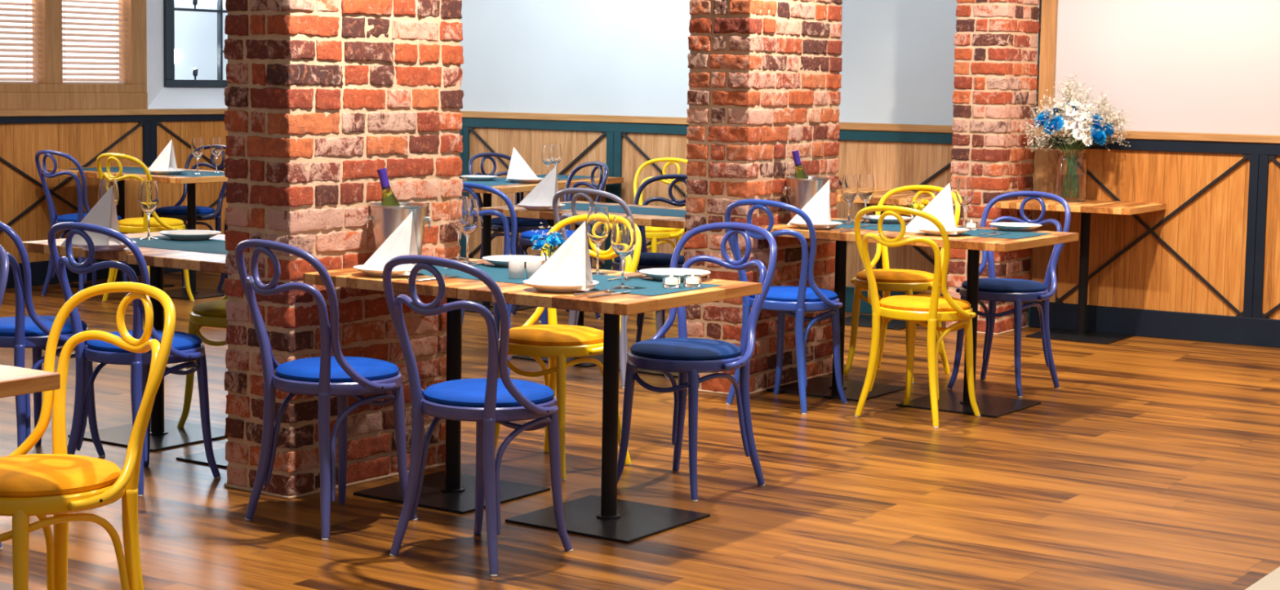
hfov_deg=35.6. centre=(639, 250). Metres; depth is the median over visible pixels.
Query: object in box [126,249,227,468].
dining table
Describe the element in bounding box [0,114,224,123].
trim
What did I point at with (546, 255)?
bud vase
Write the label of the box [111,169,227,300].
dining table
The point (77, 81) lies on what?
window blind
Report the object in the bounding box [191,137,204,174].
wine glass
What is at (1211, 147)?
trim
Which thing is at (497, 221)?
seat cushion
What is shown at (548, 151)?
wine glass
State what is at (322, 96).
brick pillar
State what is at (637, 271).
seat cushion
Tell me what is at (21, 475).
seat cushion
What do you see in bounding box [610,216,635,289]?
wine glass
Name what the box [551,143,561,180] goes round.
wine glass
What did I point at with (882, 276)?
seat cushion
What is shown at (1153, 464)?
floor
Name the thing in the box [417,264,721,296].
table runner
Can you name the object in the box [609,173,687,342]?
bentwood chair
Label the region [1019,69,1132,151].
bouquet
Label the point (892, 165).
wainscoting
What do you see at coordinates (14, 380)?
dining table
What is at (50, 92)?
window
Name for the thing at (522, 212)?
dining table
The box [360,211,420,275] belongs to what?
folded napkin
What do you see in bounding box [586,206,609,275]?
wine glass
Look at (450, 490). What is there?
dining table
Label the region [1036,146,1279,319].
wall panel
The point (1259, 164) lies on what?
trim
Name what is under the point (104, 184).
wine glass
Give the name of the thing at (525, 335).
seat cushion
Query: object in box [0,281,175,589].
bentwood chair
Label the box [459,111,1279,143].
trim
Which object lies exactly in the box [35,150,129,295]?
bentwood chair
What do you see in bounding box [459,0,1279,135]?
wall
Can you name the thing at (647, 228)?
seat cushion
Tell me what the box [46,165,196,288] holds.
dining table
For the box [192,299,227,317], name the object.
seat cushion
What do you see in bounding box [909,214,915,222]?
bud vase
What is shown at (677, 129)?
trim
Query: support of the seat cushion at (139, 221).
on the bentwood chair at (139, 224)
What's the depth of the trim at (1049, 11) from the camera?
11.30 m
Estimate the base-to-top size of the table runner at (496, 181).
0.001 m
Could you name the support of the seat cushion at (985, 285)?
on the bentwood chair at (992, 289)
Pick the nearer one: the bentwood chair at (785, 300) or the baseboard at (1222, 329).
the bentwood chair at (785, 300)
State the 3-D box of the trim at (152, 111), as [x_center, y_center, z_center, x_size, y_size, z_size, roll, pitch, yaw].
[-5.254,-0.712,10.562,0.061,0.040,9.117,4,6,34]
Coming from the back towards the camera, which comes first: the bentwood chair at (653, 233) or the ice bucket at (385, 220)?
the bentwood chair at (653, 233)
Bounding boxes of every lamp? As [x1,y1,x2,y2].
[192,0,197,8]
[192,67,198,79]
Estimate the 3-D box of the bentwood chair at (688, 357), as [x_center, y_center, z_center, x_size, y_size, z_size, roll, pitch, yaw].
[0.187,0.362,6.875,0.474,0.900,0.517,5,7,39]
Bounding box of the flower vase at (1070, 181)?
[1054,148,1087,202]
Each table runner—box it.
[66,166,225,177]
[129,235,227,254]
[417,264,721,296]
[462,173,599,186]
[558,202,686,217]
[781,219,1051,239]
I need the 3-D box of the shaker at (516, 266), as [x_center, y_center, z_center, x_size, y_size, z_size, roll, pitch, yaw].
[-0.398,0.058,6.421,0.052,0.063,0.052,1,5,0]
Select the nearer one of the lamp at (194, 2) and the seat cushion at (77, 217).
the seat cushion at (77, 217)
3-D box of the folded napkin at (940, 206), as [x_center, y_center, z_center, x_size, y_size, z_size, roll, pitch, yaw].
[1.233,-0.184,8.484,0.240,0.217,0.146,2,5,6]
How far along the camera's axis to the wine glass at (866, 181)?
9.10 m
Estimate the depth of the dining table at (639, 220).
9.21 m
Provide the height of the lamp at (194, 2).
0.086 m
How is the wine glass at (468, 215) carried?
on the table runner at (642, 286)
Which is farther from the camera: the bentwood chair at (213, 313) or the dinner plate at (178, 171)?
the dinner plate at (178, 171)
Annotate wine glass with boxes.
[97,178,119,206]
[137,180,159,239]
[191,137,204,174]
[209,137,222,173]
[448,195,467,260]
[456,199,479,264]
[541,144,554,174]
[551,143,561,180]
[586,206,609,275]
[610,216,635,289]
[840,174,858,224]
[857,173,874,222]
[955,177,973,227]
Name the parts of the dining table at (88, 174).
plate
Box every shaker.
[508,258,524,279]
[525,258,542,278]
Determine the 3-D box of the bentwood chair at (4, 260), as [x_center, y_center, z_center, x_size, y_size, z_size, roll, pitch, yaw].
[-2.107,0.423,5.756,0.473,0.900,0.517,4,6,32]
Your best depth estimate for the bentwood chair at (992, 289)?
9.12 m
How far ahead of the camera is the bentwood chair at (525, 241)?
11.56 m
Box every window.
[0,0,147,110]
[163,0,227,87]
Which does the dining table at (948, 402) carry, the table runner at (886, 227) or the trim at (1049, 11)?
the table runner at (886, 227)
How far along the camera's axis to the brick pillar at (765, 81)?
8.88 m
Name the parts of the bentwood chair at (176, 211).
leg, seat frame, rod, leg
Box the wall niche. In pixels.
[146,0,227,109]
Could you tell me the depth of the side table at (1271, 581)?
2.67 m
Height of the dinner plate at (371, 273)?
0.024 m
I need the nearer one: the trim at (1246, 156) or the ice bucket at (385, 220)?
the ice bucket at (385, 220)
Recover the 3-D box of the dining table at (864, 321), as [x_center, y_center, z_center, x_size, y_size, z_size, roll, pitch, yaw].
[1.388,0.044,11.510,0.755,0.750,0.785,4,6,32]
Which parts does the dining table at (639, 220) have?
plate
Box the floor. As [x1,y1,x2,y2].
[0,271,1279,589]
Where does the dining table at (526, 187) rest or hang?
on the floor
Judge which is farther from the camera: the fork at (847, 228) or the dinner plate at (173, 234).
the fork at (847, 228)
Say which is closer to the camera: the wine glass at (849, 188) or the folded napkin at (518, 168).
the wine glass at (849, 188)
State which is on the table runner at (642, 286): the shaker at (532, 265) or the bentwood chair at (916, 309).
the shaker at (532, 265)
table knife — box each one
[416,275,461,281]
[586,290,631,297]
[607,274,643,280]
[839,228,863,231]
[987,232,1009,235]
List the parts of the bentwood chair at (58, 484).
leg, leg, seat frame, rod, leg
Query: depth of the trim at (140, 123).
12.82 m
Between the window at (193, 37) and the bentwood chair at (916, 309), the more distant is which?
the window at (193, 37)
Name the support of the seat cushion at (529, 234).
on the bentwood chair at (525, 241)
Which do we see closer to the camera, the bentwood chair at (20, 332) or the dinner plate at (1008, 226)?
the bentwood chair at (20, 332)
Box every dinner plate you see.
[71,240,136,251]
[148,168,186,174]
[159,230,221,239]
[352,264,422,276]
[459,175,498,181]
[482,254,542,266]
[506,177,543,182]
[517,203,565,210]
[523,280,599,292]
[639,267,711,281]
[789,221,842,229]
[862,215,910,223]
[918,227,969,235]
[988,222,1042,231]
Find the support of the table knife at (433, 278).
on the table runner at (642, 286)
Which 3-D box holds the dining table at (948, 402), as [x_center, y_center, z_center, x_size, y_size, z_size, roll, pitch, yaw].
[1.440,0.299,8.659,0.640,0.750,0.775,4,6,34]
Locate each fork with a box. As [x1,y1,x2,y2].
[407,273,450,279]
[444,262,484,268]
[573,288,616,296]
[617,275,648,280]
[830,226,853,231]
[860,224,877,226]
[978,231,999,235]
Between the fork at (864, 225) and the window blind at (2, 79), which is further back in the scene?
the window blind at (2, 79)
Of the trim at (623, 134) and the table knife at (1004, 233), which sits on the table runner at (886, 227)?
the table knife at (1004, 233)
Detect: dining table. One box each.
[0,364,60,398]
[22,231,226,451]
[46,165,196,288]
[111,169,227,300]
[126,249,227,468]
[303,257,595,514]
[455,269,762,543]
[460,178,565,314]
[480,200,675,367]
[497,173,623,248]
[608,207,686,377]
[759,217,908,401]
[836,189,938,329]
[867,225,1078,417]
[995,197,1166,344]
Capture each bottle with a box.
[377,168,400,206]
[791,150,808,178]
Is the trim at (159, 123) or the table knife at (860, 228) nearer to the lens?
the table knife at (860, 228)
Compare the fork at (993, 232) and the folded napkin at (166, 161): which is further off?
the folded napkin at (166, 161)
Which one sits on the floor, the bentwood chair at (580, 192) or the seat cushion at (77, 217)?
the bentwood chair at (580, 192)
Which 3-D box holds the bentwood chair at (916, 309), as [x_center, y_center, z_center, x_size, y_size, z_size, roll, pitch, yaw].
[1.160,0.251,8.303,0.473,0.900,0.517,5,7,39]
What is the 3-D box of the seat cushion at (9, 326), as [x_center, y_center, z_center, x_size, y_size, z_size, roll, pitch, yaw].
[-2.180,0.271,7.146,0.382,0.054,0.382,4,6,34]
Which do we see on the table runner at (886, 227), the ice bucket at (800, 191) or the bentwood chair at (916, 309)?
the ice bucket at (800, 191)
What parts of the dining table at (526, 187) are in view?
plate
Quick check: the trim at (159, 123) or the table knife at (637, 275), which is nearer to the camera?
the table knife at (637, 275)
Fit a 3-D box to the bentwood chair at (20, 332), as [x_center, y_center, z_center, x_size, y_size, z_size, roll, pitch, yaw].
[-2.207,0.301,7.106,0.473,0.900,0.517,4,6,34]
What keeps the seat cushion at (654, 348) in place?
on the bentwood chair at (688, 357)
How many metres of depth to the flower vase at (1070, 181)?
10.95 m
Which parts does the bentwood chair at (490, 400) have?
leg, rod, leg, seat frame, leg, leg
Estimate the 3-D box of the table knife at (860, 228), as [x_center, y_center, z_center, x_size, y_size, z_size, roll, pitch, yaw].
[0.920,-0.089,8.647,0.016,0.005,0.217,4,6,34]
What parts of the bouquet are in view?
blue flower, blue flower, blue flower, blue flower, blue flower, blue flower, blue flower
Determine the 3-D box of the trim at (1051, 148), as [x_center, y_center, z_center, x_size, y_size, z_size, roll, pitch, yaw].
[2.352,-0.145,11.353,0.068,0.884,0.018,4,6,31]
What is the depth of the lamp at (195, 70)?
13.96 m
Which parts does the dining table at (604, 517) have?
plate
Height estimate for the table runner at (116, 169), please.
0.002 m
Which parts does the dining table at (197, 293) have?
plate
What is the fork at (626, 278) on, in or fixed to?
on the table runner at (642, 286)
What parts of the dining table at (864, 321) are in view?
plate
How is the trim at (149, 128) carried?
attached to the wall
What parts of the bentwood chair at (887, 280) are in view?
leg, leg, seat frame, leg, rod, leg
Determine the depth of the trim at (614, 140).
12.84 m
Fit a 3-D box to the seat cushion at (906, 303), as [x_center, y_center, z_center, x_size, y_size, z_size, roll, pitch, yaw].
[1.190,0.222,8.341,0.382,0.054,0.382,5,7,39]
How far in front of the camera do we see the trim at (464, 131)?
13.45 m
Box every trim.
[0,108,227,116]
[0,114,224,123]
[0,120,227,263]
[0,121,143,232]
[142,121,157,217]
[156,121,226,229]
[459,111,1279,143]
[459,126,469,257]
[462,117,1035,146]
[468,127,606,268]
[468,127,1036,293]
[604,132,622,268]
[621,132,685,245]
[838,160,952,276]
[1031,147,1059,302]
[1035,136,1279,155]
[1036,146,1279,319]
[1037,0,1057,128]
[1048,147,1059,302]
[1055,147,1249,317]
[1243,154,1268,318]
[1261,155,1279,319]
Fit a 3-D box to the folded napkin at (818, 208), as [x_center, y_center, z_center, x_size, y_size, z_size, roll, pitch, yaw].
[0.745,-0.210,8.741,0.205,0.208,0.146,2,5,14]
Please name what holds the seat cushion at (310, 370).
on the bentwood chair at (324, 376)
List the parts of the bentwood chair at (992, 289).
leg, leg, seat frame, leg, rod, leg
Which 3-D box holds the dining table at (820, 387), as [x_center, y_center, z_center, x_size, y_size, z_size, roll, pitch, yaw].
[0.903,0.258,9.015,0.640,0.750,0.775,4,6,34]
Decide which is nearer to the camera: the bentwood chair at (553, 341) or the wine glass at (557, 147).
the bentwood chair at (553, 341)
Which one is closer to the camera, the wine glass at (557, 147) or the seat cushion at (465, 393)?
the seat cushion at (465, 393)
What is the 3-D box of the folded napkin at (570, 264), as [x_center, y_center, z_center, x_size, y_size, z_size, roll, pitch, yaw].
[-0.249,0.010,6.083,0.225,0.208,0.146,2,5,12]
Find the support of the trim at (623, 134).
attached to the wall
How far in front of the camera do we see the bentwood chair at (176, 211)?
12.93 m
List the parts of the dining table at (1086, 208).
plate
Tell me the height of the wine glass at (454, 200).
0.222 m
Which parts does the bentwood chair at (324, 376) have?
leg, rod, leg, seat frame, leg, leg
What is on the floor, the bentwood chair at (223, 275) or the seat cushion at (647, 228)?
the bentwood chair at (223, 275)
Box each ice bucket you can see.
[366,202,431,255]
[782,176,831,221]
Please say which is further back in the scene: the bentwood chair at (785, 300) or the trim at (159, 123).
the trim at (159, 123)
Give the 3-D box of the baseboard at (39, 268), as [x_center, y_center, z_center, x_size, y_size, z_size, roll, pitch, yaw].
[-5.275,0.307,10.656,0.052,0.152,9.117,4,6,34]
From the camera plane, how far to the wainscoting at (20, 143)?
12.93 m
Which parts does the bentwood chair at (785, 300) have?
leg, rod, leg, seat frame, leg, leg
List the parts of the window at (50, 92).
pane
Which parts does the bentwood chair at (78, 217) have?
leg, seat frame, rod, leg, leg, leg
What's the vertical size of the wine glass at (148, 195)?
0.222 m
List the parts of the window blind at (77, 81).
cord, rail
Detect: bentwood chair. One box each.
[0,221,105,457]
[0,244,8,550]
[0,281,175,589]
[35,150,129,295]
[47,222,221,497]
[96,152,194,302]
[155,145,227,287]
[177,295,227,427]
[217,219,227,289]
[235,239,417,541]
[382,254,573,577]
[462,182,548,377]
[468,152,549,259]
[494,213,641,480]
[511,161,608,322]
[552,187,668,388]
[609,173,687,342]
[611,157,688,269]
[617,222,777,502]
[724,199,847,414]
[843,185,960,383]
[853,205,980,428]
[946,191,1071,397]
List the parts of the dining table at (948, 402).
plate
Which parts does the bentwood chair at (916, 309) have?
leg, rod, leg, seat frame, leg, leg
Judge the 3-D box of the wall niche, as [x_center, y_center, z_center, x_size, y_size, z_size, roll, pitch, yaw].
[-3.048,-1.667,13.984,0.280,1.330,1.338,4,6,34]
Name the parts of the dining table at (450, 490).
plate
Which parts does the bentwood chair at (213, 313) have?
leg, seat frame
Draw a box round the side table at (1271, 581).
[1244,567,1279,589]
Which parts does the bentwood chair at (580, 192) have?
leg, rod, leg, leg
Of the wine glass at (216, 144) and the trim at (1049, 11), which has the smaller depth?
the trim at (1049, 11)
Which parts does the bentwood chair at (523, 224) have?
leg, rod, leg, seat frame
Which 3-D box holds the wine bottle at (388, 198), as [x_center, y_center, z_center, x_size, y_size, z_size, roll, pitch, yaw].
[-0.823,-0.114,6.718,0.130,0.329,0.075,1,5,5]
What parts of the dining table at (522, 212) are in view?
plate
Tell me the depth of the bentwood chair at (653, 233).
12.15 m
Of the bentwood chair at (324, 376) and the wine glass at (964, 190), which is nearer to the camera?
the bentwood chair at (324, 376)
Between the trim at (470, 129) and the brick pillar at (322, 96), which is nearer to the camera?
the brick pillar at (322, 96)
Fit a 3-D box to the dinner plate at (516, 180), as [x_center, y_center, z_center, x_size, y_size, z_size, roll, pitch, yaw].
[-0.683,-0.423,11.971,0.233,0.024,0.233,-2,6,-31]
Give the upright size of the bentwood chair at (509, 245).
0.900 m
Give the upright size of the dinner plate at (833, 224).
0.024 m
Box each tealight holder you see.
[662,273,680,288]
[683,271,701,287]
[964,220,977,230]
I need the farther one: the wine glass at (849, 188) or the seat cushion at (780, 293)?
the wine glass at (849, 188)
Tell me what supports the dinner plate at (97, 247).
on the dining table at (165, 434)
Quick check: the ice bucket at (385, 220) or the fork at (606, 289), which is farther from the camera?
the ice bucket at (385, 220)
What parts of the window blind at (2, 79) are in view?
rail, cord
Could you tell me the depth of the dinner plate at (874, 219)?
9.12 m
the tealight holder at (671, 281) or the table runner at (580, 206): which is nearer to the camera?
the tealight holder at (671, 281)
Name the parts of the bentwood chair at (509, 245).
rod, leg, leg, leg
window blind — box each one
[0,1,38,83]
[62,0,124,84]
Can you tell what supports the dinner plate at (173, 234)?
on the table runner at (206, 246)
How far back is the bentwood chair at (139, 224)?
11.76 m
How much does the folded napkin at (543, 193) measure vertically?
0.208 m
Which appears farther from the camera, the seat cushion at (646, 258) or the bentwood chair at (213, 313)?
the seat cushion at (646, 258)
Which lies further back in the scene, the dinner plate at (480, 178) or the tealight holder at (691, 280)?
the dinner plate at (480, 178)
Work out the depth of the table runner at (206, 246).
7.42 m
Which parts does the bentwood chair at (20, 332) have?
rod, leg, leg, seat frame, leg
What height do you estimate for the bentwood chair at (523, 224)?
0.900 m
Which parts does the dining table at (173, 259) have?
plate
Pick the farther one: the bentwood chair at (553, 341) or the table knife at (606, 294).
the bentwood chair at (553, 341)
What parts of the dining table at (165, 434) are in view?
plate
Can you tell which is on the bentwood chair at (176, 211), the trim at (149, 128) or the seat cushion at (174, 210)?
the seat cushion at (174, 210)
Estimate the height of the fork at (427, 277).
0.011 m
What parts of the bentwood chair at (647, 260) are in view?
leg, seat frame, rod, leg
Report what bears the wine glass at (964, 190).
on the dining table at (948, 402)
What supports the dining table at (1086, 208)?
on the floor
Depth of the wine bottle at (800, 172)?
8.94 m
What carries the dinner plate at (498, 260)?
on the table runner at (642, 286)
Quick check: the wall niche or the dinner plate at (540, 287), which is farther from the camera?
the wall niche
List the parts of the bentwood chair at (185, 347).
leg, rod, leg, seat frame, leg, leg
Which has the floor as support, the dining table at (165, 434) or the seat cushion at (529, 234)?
the dining table at (165, 434)
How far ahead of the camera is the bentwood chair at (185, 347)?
6.67 m
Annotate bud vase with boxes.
[541,252,553,264]
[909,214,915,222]
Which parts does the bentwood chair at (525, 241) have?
leg, seat frame, rod, leg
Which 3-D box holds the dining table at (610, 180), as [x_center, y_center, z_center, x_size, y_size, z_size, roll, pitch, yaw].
[-0.568,-0.086,12.599,0.640,0.750,0.775,3,6,26]
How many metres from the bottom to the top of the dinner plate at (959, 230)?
0.024 m
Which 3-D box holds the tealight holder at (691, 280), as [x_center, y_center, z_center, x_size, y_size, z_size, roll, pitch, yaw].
[0.165,0.090,6.257,0.057,0.047,0.057,1,5,0]
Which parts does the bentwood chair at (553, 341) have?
leg, leg, seat frame, leg, rod, leg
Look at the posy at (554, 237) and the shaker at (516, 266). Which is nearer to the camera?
the shaker at (516, 266)
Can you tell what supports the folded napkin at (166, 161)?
on the dinner plate at (178, 171)
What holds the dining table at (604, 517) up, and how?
on the floor
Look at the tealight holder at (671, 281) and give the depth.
6.21 m
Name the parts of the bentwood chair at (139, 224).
leg, rod, seat frame, leg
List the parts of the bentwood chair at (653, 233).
leg, seat frame, rod, leg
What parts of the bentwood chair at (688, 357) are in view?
leg, leg, seat frame, leg, rod, leg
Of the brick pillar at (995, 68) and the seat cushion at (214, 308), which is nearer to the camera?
the seat cushion at (214, 308)
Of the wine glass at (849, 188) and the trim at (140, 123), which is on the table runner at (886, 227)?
the wine glass at (849, 188)
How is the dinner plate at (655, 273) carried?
on the table runner at (642, 286)
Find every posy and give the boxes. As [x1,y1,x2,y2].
[530,222,568,253]
[894,191,936,210]
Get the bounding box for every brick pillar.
[222,0,463,499]
[684,0,843,395]
[945,0,1039,335]
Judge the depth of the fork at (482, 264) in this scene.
6.81 m
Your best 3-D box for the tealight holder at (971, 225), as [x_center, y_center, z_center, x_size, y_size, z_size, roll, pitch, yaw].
[1.464,-0.116,8.812,0.057,0.047,0.057,1,5,0]
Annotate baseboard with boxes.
[5,257,182,288]
[469,257,1279,348]
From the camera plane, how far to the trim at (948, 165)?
11.74 m
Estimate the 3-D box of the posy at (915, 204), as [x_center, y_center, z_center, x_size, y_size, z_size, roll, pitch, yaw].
[1.235,-0.191,8.885,0.199,0.150,0.170,1,5,0]
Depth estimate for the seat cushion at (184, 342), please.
6.70 m
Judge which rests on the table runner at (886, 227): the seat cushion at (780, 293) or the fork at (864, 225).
the fork at (864, 225)
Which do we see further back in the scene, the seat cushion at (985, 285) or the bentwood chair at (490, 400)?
the seat cushion at (985, 285)
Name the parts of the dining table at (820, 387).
plate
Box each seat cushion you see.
[0,315,86,336]
[0,453,121,497]
[56,213,121,222]
[86,330,202,352]
[118,217,183,226]
[155,205,215,214]
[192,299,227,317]
[275,356,399,382]
[423,377,554,407]
[491,217,547,226]
[508,324,603,346]
[520,229,574,239]
[603,269,639,272]
[613,252,684,265]
[630,337,741,360]
[644,226,678,232]
[750,285,837,302]
[856,269,933,283]
[879,294,970,311]
[961,278,1046,293]
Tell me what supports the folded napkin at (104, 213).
on the dinner plate at (97, 247)
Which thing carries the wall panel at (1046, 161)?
attached to the wall
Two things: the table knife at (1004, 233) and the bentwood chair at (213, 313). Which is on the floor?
the bentwood chair at (213, 313)
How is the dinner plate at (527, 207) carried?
on the dining table at (522, 212)
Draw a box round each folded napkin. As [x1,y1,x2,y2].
[60,185,121,249]
[148,139,177,172]
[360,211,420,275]
[506,146,538,180]
[515,165,559,208]
[522,221,594,290]
[786,179,831,227]
[905,182,957,234]
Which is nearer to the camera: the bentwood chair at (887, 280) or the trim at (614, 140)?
the bentwood chair at (887, 280)

